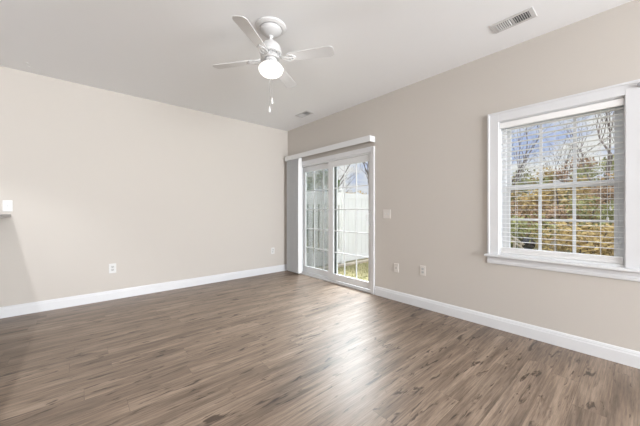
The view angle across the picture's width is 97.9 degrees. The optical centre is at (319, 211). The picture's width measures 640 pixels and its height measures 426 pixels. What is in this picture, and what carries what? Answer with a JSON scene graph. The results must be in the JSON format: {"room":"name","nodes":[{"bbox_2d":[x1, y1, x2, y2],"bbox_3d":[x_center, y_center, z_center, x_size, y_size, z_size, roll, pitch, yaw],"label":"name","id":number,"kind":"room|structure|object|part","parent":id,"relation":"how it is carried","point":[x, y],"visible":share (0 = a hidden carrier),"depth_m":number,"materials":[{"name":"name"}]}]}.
{"room":"empty living room","nodes":[
{"label":"empty living room","id":0,"kind":"room"},
{"bbox_2d":[0,66,287,306],"bbox_3d":[-3.459,-0.208,3.145,7.350,2.740,0.160,0,0,-41],"label":"wall","id":1,"kind":"structure","parent":0,"point":[94,178],"depth_m":3.76,"materials":[{"name":"beige paint"}]},
{"bbox_2d":[0,214,10,217],"bbox_3d":[-2.849,0.598,2.043,0.518,1.129,2.299,0,0,-41],"label":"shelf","id":2,"kind":"object","parent":1,"relation":"attached to","point":[1,215],"visible":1,"depth_m":2.83,"materials":[{"name":"white laminate"}]},
{"bbox_2d":[2,200,12,211],"bbox_3d":[-3.425,-0.058,3.058,0.075,0.125,0.016,0,0,-41],"label":"wall jack","id":3,"kind":"object","parent":1,"relation":"attached to","point":[7,205],"visible":1,"depth_m":3.06,"materials":[{"name":"plastic"}]},
{"bbox_2d":[109,263,115,272],"bbox_3d":[-2.729,0.752,3.670,0.078,0.125,0.009,0,0,-41],"label":"wall outlet","id":4,"kind":"object","parent":1,"relation":"attached to","point":[112,267],"visible":1,"depth_m":3.67,"materials":[{"name":"plastic"}]},
{"bbox_2d":[0,264,286,318],"bbox_3d":[-3.407,1.101,3.073,7.333,0.122,0.016,0,0,-41],"label":"baseboard","id":5,"kind":"structure","parent":1,"relation":"attached to","point":[52,304],"depth_m":3.74,"materials":[{"name":"white paint"}]},
{"bbox_2d":[0,0,632,130],"bbox_3d":[0.082,-1.638,-0.906,7.670,0.120,10.920,0,0,-41],"label":"ceiling","id":6,"kind":"structure","parent":0,"point":[163,51],"depth_m":2.64,"materials":[{"name":"paint"}]},
{"bbox_2d":[213,15,333,112],"bbox_3d":[-0.419,-1.190,2.384,0.821,0.776,0.821,0,0,-31],"label":"ceiling fan","id":7,"kind":"object","parent":6,"relation":"hanging from","point":[270,52],"visible":1,"depth_m":2.31,"materials":[{"name":"white metal"}]},
{"bbox_3d":[-0.759,-1.298,2.474,0.392,0.027,0.111,0,0,12],"label":"blade","id":8,"kind":"part","parent":7,"relation":"part of","materials":[{"name":"white wood"}]},
{"bbox_3d":[-0.497,-1.298,2.042,0.111,0.027,0.392,0,0,16],"label":"blade","id":9,"kind":"part","parent":7,"relation":"part of","materials":[{"name":"white wood"}]},
{"bbox_3d":[-0.411,-1.066,2.306,0.002,0.426,0.062,0,0,0],"label":"pull chain","id":10,"kind":"part","parent":7,"relation":"part of","materials":[{"name":"grey metal"}]},
{"bbox_3d":[-0.419,-1.194,2.384,0.208,0.091,0.208,0,0,-41],"label":"lamp shade","id":11,"kind":"part","parent":7,"relation":"part of","materials":[{"name":"white glass"}]},
{"bbox_3d":[-0.342,-1.298,2.727,0.111,0.027,0.392,0,0,16],"label":"blade","id":12,"kind":"part","parent":7,"relation":"part of","materials":[{"name":"white wood"}]},
{"bbox_3d":[-0.080,-1.298,2.295,0.392,0.027,0.111,0,0,12],"label":"blade","id":13,"kind":"part","parent":7,"relation":"part of","materials":[{"name":"white wood"}]},
{"bbox_2d":[295,111,312,117],"bbox_3d":[-0.258,-1.573,4.535,0.150,0.010,0.310,0,0,-41],"label":"ceiling vent","id":14,"kind":"object","parent":6,"relation":"in","point":[305,113],"visible":1,"depth_m":4.53,"materials":[{"name":"metal"}]},
{"bbox_2d":[490,7,536,33],"bbox_3d":[1.599,-1.573,2.312,0.155,0.010,0.295,0,0,-41],"label":"ceiling vent","id":15,"kind":"object","parent":6,"relation":"in","point":[529,13],"visible":1,"depth_m":2.30,"materials":[{"name":"metal"}]},
{"bbox_2d":[0,270,639,425],"bbox_3d":[0.082,1.222,-0.906,7.670,0.120,10.920,0,0,-41],"label":"floor","id":16,"kind":"structure","parent":0,"point":[283,348],"depth_m":2.04,"materials":[{"name":"brown wood"}]},
{"bbox_2d":[288,0,639,351],"bbox_3d":[2.856,-0.208,1.625,0.160,2.740,10.760,0,0,-41],"label":"wall","id":17,"kind":"structure","parent":0,"point":[431,134],"depth_m":2.94,"materials":[{"name":"beige paint"}]},
{"bbox_2d":[285,135,374,273],"bbox_3d":[0.044,0.045,4.634,0.115,2.178,2.068,0,0,-41],"label":"vertical blind","id":18,"kind":"object","parent":17,"relation":"attached to","point":[294,165],"visible":1,"depth_m":5.14,"materials":[{"name":"white plastic"}]},
{"bbox_2d":[299,146,374,294],"bbox_3d":[0.224,0.126,4.617,0.207,2.072,1.800,0,0,-41],"label":"door","id":19,"kind":"structure","parent":17,"relation":"in","point":[331,162],"depth_m":4.56,"materials":[{"name":"white paint"}]},
{"bbox_3d":[-0.015,0.152,4.919,0.036,1.936,0.900,0,0,-41],"label":"fixed panel","id":20,"kind":"part","parent":19,"relation":"part of","materials":[{"name":"white plastic"}]},
{"bbox_3d":[0.450,0.152,4.303,0.036,1.936,0.920,0,0,-41],"label":"sliding panel","id":21,"kind":"part","parent":19,"relation":"part of","materials":[{"name":"white plastic"}]},
{"bbox_3d":[0.692,0.117,3.963,0.062,0.230,0.031,0,0,-20],"label":"handle","id":22,"kind":"part","parent":19,"relation":"part of","materials":[{"name":"white plastic"}]},
{"bbox_2d":[383,210,390,218],"bbox_3d":[0.893,0.038,3.737,0.017,0.118,0.118,0,0,-41],"label":"light switch","id":23,"kind":"object","parent":17,"relation":"attached to","point":[386,213],"visible":1,"depth_m":3.73,"materials":[{"name":"beige plastic"}]},
{"bbox_2d":[394,263,398,272],"bbox_3d":[0.990,0.737,3.626,0.016,0.115,0.070,0,0,-41],"label":"cable plate","id":24,"kind":"object","parent":17,"relation":"attached to","point":[396,266],"visible":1,"depth_m":3.62,"materials":[{"name":"beige plastic"}]},
{"bbox_2d":[420,265,425,275],"bbox_3d":[1.235,0.713,3.352,0.009,0.118,0.074,0,0,-41],"label":"wall outlet","id":25,"kind":"object","parent":17,"relation":"attached to","point":[422,268],"visible":1,"depth_m":3.34,"materials":[{"name":"beige plastic"}]},
{"bbox_2d":[295,272,639,368],"bbox_3d":[2.843,1.101,1.507,0.016,0.122,10.600,0,0,-41],"label":"baseboard","id":26,"kind":"structure","parent":17,"relation":"attached to","point":[617,354],"depth_m":2.56,"materials":[{"name":"white paint"}]},
{"bbox_2d":[484,79,639,281],"bbox_3d":[2.092,-0.225,2.462,0.230,1.493,1.097,0,0,-41],"label":"window","id":27,"kind":"structure","parent":17,"relation":"in","point":[630,270],"depth_m":2.35,"materials":[{"name":"white paint"}]},
{"bbox_2d":[500,98,623,263],"bbox_3d":[2.066,-0.233,2.454,0.069,1.276,0.825,0,0,-41],"label":"window blind","id":28,"kind":"object","parent":27,"relation":"attached to","point":[616,102],"visible":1,"depth_m":2.37,"materials":[{"name":"plastic"}]},
{"bbox_3d":[2.071,0.381,2.459,0.054,0.049,0.820,0,0,-41],"label":"rail","id":29,"kind":"part","parent":28,"relation":"part of","materials":[{"name":"white plastic"}]},
{"bbox_3d":[2.264,-0.372,2.186,0.014,0.901,0.028,0,0,-41],"label":"pull cord","id":30,"kind":"part","parent":28,"relation":"part of","materials":[{"name":"fabric"}]},
{"bbox_3d":[2.049,0.439,2.435,0.130,0.023,1.082,0,0,-41],"label":"sill","id":31,"kind":"part","parent":27,"relation":"part of","materials":[{"name":"white paint"}]},
{"bbox_3d":[2.107,-0.228,2.490,0.170,1.310,0.850,0,0,-41],"label":"frame","id":32,"kind":"part","parent":27,"relation":"part of","materials":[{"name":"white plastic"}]},
{"bbox_3d":[2.113,0.074,2.496,0.030,0.655,0.766,0,0,-41],"label":"sash","id":33,"kind":"part","parent":27,"relation":"part of","materials":[{"name":"white plastic"}]},
{"bbox_3d":[2.140,-0.534,2.519,0.030,0.648,0.766,0,0,-41],"label":"sash","id":34,"kind":"part","parent":27,"relation":"part of","materials":[{"name":"white plastic"}]},
{"label":"outside","id":35,"kind":"structure","parent":0,"visible":0},
{"bbox_2d":[307,235,609,280],"bbox_3d":[21.340,0.998,29.225,64.000,0.627,90.000,0,0,-41],"label":"lawn","id":36,"kind":"structure","parent":35,"point":[360,272],"depth_m":6.39,"materials":[{"name":"green plant"}]},
{"bbox_2d":[307,172,319,234],"bbox_3d":[-0.684,-0.319,14.644,2.428,3.423,2.667,0,0,-41],"label":"leafy tree","id":37,"kind":"object","parent":36,"relation":"on","point":[309,181],"visible":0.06,"depth_m":13.77,"materials":[{"name":"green plant"}]},
{"bbox_2d":[307,170,327,240],"bbox_3d":[-0.086,-0.237,12.611,2.420,3.215,2.322,0,0,19],"label":"evergreen tree","id":38,"kind":"object","parent":36,"relation":"on","point":[320,172],"visible":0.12,"depth_m":12.11,"materials":[{"name":"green plant"}]},
{"bbox_2d":[307,188,367,266],"bbox_3d":[1.995,0.369,8.256,7.254,1.885,0.144,0,0,-41],"label":"privacy fence","id":39,"kind":"object","parent":36,"relation":"on","point":[350,199],"visible":0.2,"depth_m":6.94,"materials":[{"name":"white plastic"}]},
{"bbox_3d":[-0.068,0.412,6.453,1.510,1.740,0.050,0,0,-41],"label":"slotted fence panel","id":40,"kind":"part","parent":39,"relation":"part of","materials":[{"name":"white plastic"}]},
{"bbox_3d":[0.545,0.397,6.989,0.120,1.830,0.120,0,0,-41],"label":"post","id":41,"kind":"part","parent":39,"relation":"part of","materials":[{"name":"white plastic"}]},
{"bbox_3d":[1.234,0.407,7.591,1.710,1.730,0.050,0,0,-41],"label":"fence panel","id":42,"kind":"part","parent":39,"relation":"part of","materials":[{"name":"white plastic"}]},
{"bbox_2d":[307,238,367,280],"bbox_3d":[2.019,1.234,9.686,9.019,0.155,9.016,0,0,-41],"label":"grass blades","id":43,"kind":"object","parent":36,"relation":"on","point":[318,238],"visible":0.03,"depth_m":6.21,"materials":[{"name":"green plant"}]},
{"bbox_2d":[321,164,357,191],"bbox_3d":[1.494,-2.148,17.715,3.828,7.141,5.215,0,0,-45],"label":"bare tree","id":44,"kind":"object","parent":36,"relation":"on","point":[349,164],"visible":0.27,"depth_m":17.95,"materials":[{"name":"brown plant"}]},
{"bbox_2d":[319,259,367,269],"bbox_3d":[2.507,1.297,8.385,8.170,0.070,0.120,0,0,-41],"label":"landscape timber","id":45,"kind":"object","parent":36,"relation":"on","point":[365,260],"visible":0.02,"depth_m":6.75,"materials":[{"name":"brown wood"}]},
{"bbox_2d":[362,162,367,178],"bbox_3d":[3.056,-1.954,15.598,4.010,6.755,4.978,0,0,-7],"label":"bare tree","id":46,"kind":"object","parent":36,"relation":"on","point":[366,170],"visible":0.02,"depth_m":15.76,"materials":[{"name":"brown plant"}]},
{"bbox_2d":[511,235,524,248],"bbox_3d":[5.395,0.916,7.740,0.814,0.793,0.063,0,0,-23],"label":"wooden railing","id":47,"kind":"object","parent":36,"relation":"on","point":[512,236],"visible":0.38,"depth_m":7.74,"materials":[{"name":"brown wood"}]},
{"bbox_2d":[511,169,543,217],"bbox_3d":[9.775,-0.398,13.726,2.306,3.544,2.435,0,0,-41],"label":"shrub","id":48,"kind":"object","parent":36,"relation":"on","point":[527,179],"visible":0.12,"depth_m":13.35,"materials":[{"name":"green plant"}]},
{"bbox_2d":[521,238,535,248],"bbox_3d":[6.102,1.035,8.199,0.398,0.560,0.380,0,0,-41],"label":"grill","id":49,"kind":"object","parent":36,"relation":"on","point":[531,245],"visible":0.71,"depth_m":8.06,"materials":[{"name":"black metal"}]},
{"bbox_3d":[6.095,0.877,8.193,0.380,0.170,0.380,0,0,-41],"label":"lid","id":50,"kind":"part","parent":49,"relation":"part of","materials":[{"name":"metal"}]},
{"bbox_2d":[522,244,534,248],"bbox_3d":[6.095,1.048,8.193,0.370,0.168,0.370,0,0,-41],"label":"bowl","id":51,"kind":"object","parent":49,"relation":"on","point":[527,246],"depth_m":8.05,"materials":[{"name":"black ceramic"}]},
{"bbox_2d":[511,189,554,226],"bbox_3d":[8.701,0.136,11.914,2.227,2.468,2.433,0,0,-21],"label":"shrub","id":52,"kind":"object","parent":36,"relation":"on","point":[524,197],"visible":0.27,"depth_m":11.13,"materials":[{"name":"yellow plant"}]},
{"bbox_2d":[512,167,554,210],"bbox_3d":[11.181,-0.474,15.085,2.510,3.703,2.009,0,0,28],"label":"shrub","id":53,"kind":"object","parent":36,"relation":"on","point":[552,172],"visible":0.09,"depth_m":14.38,"materials":[{"name":"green plant"}]},
{"bbox_2d":[511,213,566,251],"bbox_3d":[6.502,0.712,9.025,2.454,1.319,2.476,0,0,-41],"label":"shrub","id":54,"kind":"object","parent":36,"relation":"on","point":[514,227],"visible":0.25,"depth_m":8.50,"materials":[{"name":"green plant"}]},
{"bbox_2d":[511,201,585,242],"bbox_3d":[8.006,0.436,10.377,2.339,1.877,2.712,0,0,-41],"label":"shrub","id":55,"kind":"object","parent":36,"relation":"on","point":[559,213],"visible":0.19,"depth_m":10.00,"materials":[{"name":"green plant"}]},
{"bbox_2d":[511,116,586,192],"bbox_3d":[9.271,-2.046,13.181,4.487,6.928,3.735,0,0,-4],"label":"bare tree","id":56,"kind":"object","parent":36,"relation":"on","point":[526,133],"visible":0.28,"depth_m":12.85,"materials":[{"name":"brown plant"}]},
{"bbox_2d":[549,236,557,250],"bbox_3d":[6.695,1.008,7.991,0.211,0.607,0.220,0,0,-41],"label":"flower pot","id":57,"kind":"object","parent":36,"relation":"on","point":[552,242],"visible":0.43,"depth_m":7.98,"materials":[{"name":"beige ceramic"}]},
{"bbox_2d":[521,121,601,180],"bbox_3d":[14.444,-2.488,15.751,4.414,7.823,3.905,0,0,5],"label":"bare tree","id":58,"kind":"object","parent":36,"relation":"on","point":[566,161],"visible":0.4,"depth_m":15.83,"materials":[{"name":"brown plant"}]},
{"bbox_2d":[535,162,604,226],"bbox_3d":[11.188,-0.382,12.704,2.727,3.520,2.614,0,0,-41],"label":"shrub","id":59,"kind":"object","parent":36,"relation":"on","point":[586,169],"visible":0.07,"depth_m":12.27,"materials":[{"name":"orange plant"}]},
{"bbox_2d":[530,175,609,236],"bbox_3d":[9.458,-0.016,10.729,2.439,2.793,2.439,0,0,-41],"label":"shrub","id":60,"kind":"object","parent":36,"relation":"on","point":[558,195],"visible":0.27,"depth_m":10.72,"materials":[{"name":"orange plant"}]},
{"bbox_2d":[530,218,613,255],"bbox_3d":[7.237,0.753,7.703,2.602,1.253,2.299,0,0,20],"label":"shrub","id":61,"kind":"object","parent":36,"relation":"on","point":[604,237],"visible":0.61,"depth_m":7.49,"materials":[{"name":"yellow plant"}]},
{"bbox_2d":[551,157,597,210],"bbox_3d":[12.753,-0.755,14.277,2.058,4.244,2.102,0,0,13],"label":"shrub","id":62,"kind":"object","parent":36,"relation":"on","point":[561,177],"visible":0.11,"depth_m":14.10,"materials":[{"name":"grey plant"}]},
{"bbox_2d":[548,195,612,238],"bbox_3d":[9.090,0.364,9.323,2.481,2.023,2.276,0,0,-18],"label":"shrub","id":63,"kind":"object","parent":36,"relation":"on","point":[581,214],"visible":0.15,"depth_m":9.35,"materials":[{"name":"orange plant"}]},
{"bbox_2d":[557,112,613,219],"bbox_3d":[11.219,-2.682,10.478,3.296,8.197,6.757,0,0,7],"label":"bare tree","id":64,"kind":"object","parent":36,"relation":"on","point":[610,157],"visible":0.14,"depth_m":10.13,"materials":[{"name":"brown plant"}]},
{"bbox_2d":[569,155,613,211],"bbox_3d":[13.698,-0.670,13.265,2.712,4.076,2.112,0,0,22],"label":"shrub","id":65,"kind":"object","parent":36,"relation":"on","point":[604,158],"visible":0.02,"depth_m":13.28,"materials":[{"name":"grey plant"}]},
{"bbox_2d":[582,173,613,222],"bbox_3d":[10.450,0.036,9.328,2.664,2.665,2.438,0,0,-41],"label":"shrub","id":66,"kind":"object","parent":36,"relation":"on","point":[603,189],"visible":0.12,"depth_m":9.50,"materials":[{"name":"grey plant"}]},
{"bbox_2d":[584,173,613,223],"bbox_3d":[12.293,-0.279,11.410,2.300,3.293,2.488,0,0,-14],"label":"shrub","id":67,"kind":"object","parent":36,"relation":"on","point":[613,173],"visible":0.02,"depth_m":11.88,"materials":[{"name":"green plant"}]},
{"bbox_2d":[591,200,613,233],"bbox_3d":[9.562,0.403,8.108,2.380,1.950,2.550,0,0,-41],"label":"shrub","id":68,"kind":"object","parent":36,"relation":"on","point":[611,216],"visible":0.19,"depth_m":8.47,"materials":[{"name":"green plant"}]}
]}

